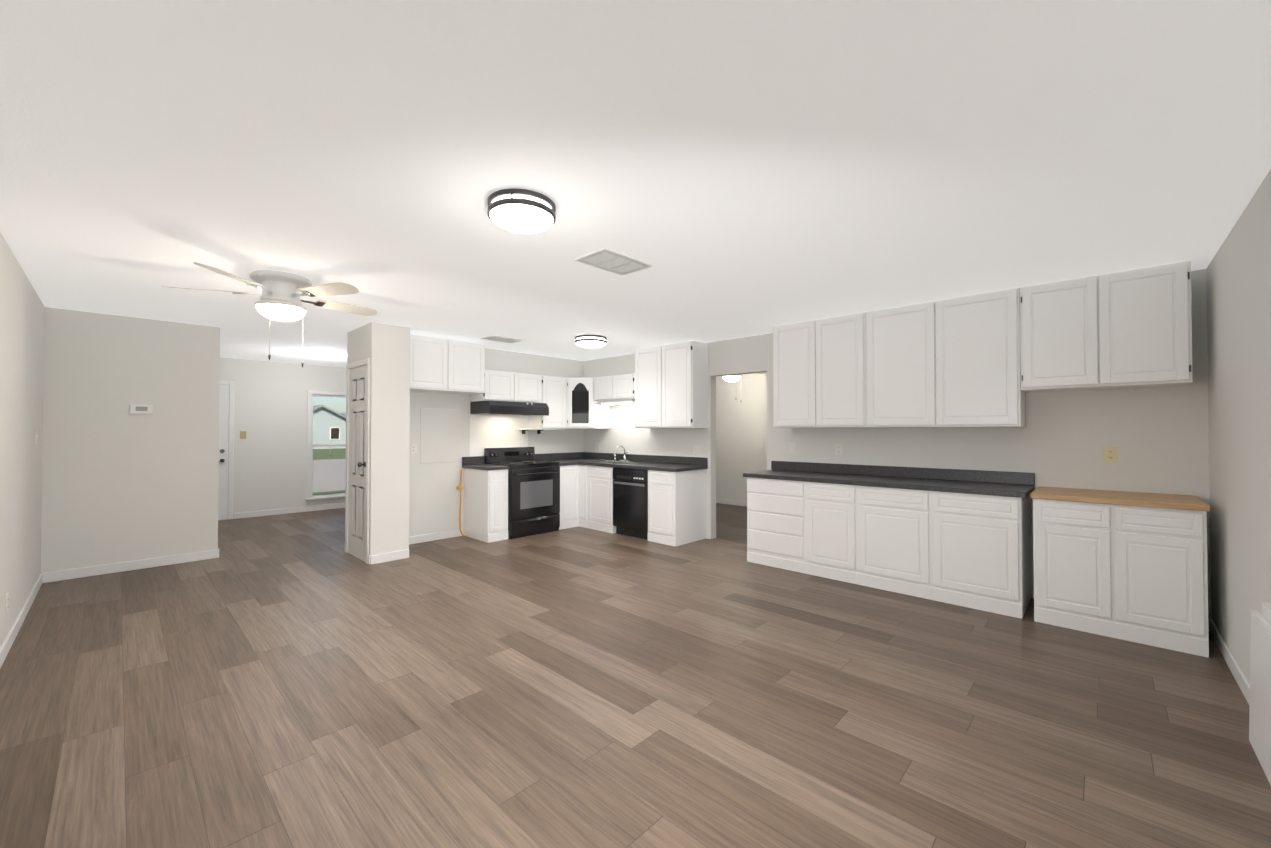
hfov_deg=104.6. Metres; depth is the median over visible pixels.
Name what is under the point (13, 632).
baseboard
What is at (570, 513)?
base cabinet
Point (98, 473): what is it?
wall
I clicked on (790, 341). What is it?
upper cabinet
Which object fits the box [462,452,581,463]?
backsplash
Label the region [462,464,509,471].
countertop
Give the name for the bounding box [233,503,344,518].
baseboard
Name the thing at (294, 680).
floor
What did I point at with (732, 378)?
ceiling fan
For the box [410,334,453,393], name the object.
upper cabinet
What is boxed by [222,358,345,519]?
wall
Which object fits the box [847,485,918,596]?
base cabinet
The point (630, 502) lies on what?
dishwasher
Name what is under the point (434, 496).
wall
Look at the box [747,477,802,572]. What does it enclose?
base cabinet
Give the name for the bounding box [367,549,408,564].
baseboard
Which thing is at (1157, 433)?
wall
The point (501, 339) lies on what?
ceiling vent
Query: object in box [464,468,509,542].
base cabinet
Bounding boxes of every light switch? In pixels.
[35,429,37,443]
[240,431,245,438]
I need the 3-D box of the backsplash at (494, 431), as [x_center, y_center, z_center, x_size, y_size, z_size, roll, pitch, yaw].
[-1.849,0.194,6.714,0.002,0.630,0.890,-1,-1,43]
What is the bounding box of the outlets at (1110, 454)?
[596,443,1117,462]
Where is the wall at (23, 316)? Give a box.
[0,232,47,647]
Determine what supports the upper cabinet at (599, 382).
attached to the wall at (1157, 433)
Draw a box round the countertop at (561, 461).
[539,460,577,463]
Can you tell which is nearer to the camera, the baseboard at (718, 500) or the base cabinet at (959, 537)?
the base cabinet at (959, 537)
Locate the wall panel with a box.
[410,408,459,463]
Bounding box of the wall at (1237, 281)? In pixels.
[1204,169,1270,682]
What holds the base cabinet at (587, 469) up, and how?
on the floor
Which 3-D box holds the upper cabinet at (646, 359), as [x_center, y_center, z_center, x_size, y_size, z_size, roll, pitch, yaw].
[0.290,-0.472,6.503,0.540,1.056,0.337,-1,-1,43]
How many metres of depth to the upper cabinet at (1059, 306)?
3.60 m
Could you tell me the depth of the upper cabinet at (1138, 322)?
3.32 m
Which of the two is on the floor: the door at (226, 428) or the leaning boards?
the leaning boards
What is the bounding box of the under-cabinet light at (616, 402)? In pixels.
[601,399,634,404]
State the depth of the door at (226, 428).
7.43 m
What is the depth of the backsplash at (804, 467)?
4.54 m
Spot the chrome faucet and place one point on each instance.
(624, 457)
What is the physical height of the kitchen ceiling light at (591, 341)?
0.114 m
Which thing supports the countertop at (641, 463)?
on the base cabinet at (676, 500)
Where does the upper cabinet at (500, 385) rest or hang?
attached to the wall at (434, 496)
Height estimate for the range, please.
1.115 m
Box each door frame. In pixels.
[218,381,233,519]
[345,358,369,563]
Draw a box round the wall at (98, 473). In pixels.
[44,307,223,572]
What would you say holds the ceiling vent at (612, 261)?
in the ceiling
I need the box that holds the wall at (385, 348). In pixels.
[347,322,409,561]
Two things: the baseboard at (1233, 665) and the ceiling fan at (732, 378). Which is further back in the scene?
the ceiling fan at (732, 378)
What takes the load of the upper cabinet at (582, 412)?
attached to the wall at (434, 496)
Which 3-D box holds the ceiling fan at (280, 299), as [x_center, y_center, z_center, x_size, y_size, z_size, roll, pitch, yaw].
[-2.545,-0.730,3.577,1.288,0.645,1.282,-1,-1,43]
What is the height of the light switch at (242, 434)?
0.118 m
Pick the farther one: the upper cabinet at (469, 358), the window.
the window
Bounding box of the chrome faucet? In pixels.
[614,445,630,460]
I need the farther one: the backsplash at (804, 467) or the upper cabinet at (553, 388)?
the upper cabinet at (553, 388)
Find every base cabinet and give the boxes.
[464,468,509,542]
[559,464,581,529]
[582,460,613,475]
[582,472,615,533]
[646,468,705,546]
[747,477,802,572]
[803,481,846,581]
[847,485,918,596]
[919,489,1030,618]
[1030,486,1209,657]
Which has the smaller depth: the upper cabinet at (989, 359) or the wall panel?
the upper cabinet at (989, 359)
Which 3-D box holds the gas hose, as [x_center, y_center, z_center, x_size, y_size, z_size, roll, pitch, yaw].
[-2.193,1.001,6.218,0.166,0.841,0.093,-1,-1,43]
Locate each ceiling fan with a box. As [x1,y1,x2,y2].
[162,262,377,366]
[722,372,765,400]
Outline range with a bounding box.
[484,447,559,538]
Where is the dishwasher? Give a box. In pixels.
[613,467,647,539]
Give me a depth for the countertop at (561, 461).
6.97 m
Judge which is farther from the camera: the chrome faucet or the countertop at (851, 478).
the chrome faucet
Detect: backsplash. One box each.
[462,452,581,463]
[470,414,527,456]
[582,452,707,463]
[771,461,1034,484]
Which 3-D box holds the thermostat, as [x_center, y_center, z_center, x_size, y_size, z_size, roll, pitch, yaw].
[-4.825,-0.143,4.800,0.026,0.090,0.160,-1,-1,43]
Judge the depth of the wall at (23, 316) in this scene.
3.36 m
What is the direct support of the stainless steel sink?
in the countertop at (641, 463)
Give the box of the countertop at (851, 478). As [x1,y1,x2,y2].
[743,469,1034,496]
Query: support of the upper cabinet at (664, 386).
attached to the wall at (1157, 433)
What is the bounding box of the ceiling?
[0,0,1270,367]
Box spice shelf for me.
[518,428,564,433]
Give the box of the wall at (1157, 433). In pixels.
[584,269,1207,597]
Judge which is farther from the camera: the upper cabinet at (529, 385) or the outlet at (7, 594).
the upper cabinet at (529, 385)
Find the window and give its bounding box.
[305,390,345,503]
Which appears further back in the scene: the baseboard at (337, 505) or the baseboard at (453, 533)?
the baseboard at (337, 505)
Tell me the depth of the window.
8.44 m
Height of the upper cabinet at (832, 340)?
1.072 m
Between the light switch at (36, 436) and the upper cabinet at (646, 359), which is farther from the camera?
the upper cabinet at (646, 359)
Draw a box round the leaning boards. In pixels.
[1249,601,1270,784]
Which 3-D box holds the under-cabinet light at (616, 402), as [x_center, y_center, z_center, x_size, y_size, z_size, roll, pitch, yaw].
[-0.255,-0.304,6.903,0.620,0.058,0.070,-1,-1,43]
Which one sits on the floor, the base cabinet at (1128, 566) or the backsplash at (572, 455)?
the base cabinet at (1128, 566)
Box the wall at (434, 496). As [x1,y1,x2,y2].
[409,348,583,536]
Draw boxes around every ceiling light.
[487,188,555,233]
[575,335,606,347]
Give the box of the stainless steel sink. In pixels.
[585,460,635,463]
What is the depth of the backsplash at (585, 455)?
6.75 m
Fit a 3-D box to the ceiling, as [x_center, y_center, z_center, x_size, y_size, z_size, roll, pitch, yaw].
[-0.803,-1.034,5.771,10.380,0.020,8.400,-1,-1,43]
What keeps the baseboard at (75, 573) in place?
attached to the wall at (98, 473)
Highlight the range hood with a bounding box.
[470,401,548,415]
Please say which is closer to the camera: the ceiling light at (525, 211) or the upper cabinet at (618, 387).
the ceiling light at (525, 211)
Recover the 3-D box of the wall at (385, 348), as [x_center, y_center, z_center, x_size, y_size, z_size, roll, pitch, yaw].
[-2.819,0.196,5.367,0.770,2.450,0.380,-1,-1,43]
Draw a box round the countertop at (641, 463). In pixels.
[578,460,707,471]
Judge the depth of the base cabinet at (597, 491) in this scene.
6.62 m
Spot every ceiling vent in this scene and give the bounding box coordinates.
[481,335,521,342]
[575,248,651,275]
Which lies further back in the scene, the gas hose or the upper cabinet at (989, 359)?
the gas hose
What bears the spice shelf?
attached to the wall at (434, 496)
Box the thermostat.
[130,404,152,413]
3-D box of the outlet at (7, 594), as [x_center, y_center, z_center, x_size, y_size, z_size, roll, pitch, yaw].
[-3.819,1.090,2.986,0.075,0.118,0.008,-1,-1,43]
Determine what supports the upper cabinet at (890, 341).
attached to the wall at (1157, 433)
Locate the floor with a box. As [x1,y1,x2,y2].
[0,503,1270,847]
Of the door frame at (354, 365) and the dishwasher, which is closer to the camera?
the door frame at (354, 365)
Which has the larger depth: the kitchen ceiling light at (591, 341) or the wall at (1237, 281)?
the kitchen ceiling light at (591, 341)
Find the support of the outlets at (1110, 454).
attached to the wall at (1157, 433)
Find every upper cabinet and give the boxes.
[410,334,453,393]
[454,340,485,394]
[470,370,517,401]
[518,373,541,402]
[528,375,565,428]
[566,378,609,428]
[594,376,605,401]
[606,373,633,400]
[634,346,657,427]
[658,341,707,427]
[773,321,808,427]
[809,314,856,427]
[853,303,924,427]
[925,285,1032,426]
[1033,277,1084,391]
[1085,260,1192,389]
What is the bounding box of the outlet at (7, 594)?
[5,592,8,614]
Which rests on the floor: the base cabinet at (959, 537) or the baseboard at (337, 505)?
the base cabinet at (959, 537)
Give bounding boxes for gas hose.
[457,469,467,536]
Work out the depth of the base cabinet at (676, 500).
5.88 m
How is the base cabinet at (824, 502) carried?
on the floor
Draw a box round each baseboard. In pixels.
[0,573,43,668]
[44,548,218,582]
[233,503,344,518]
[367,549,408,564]
[409,529,462,544]
[716,498,746,505]
[1208,617,1249,705]
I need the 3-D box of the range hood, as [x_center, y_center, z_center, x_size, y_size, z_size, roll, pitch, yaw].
[-1.660,-0.201,6.543,0.512,0.169,0.885,-1,-1,43]
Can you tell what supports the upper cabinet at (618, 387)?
attached to the wall at (1157, 433)

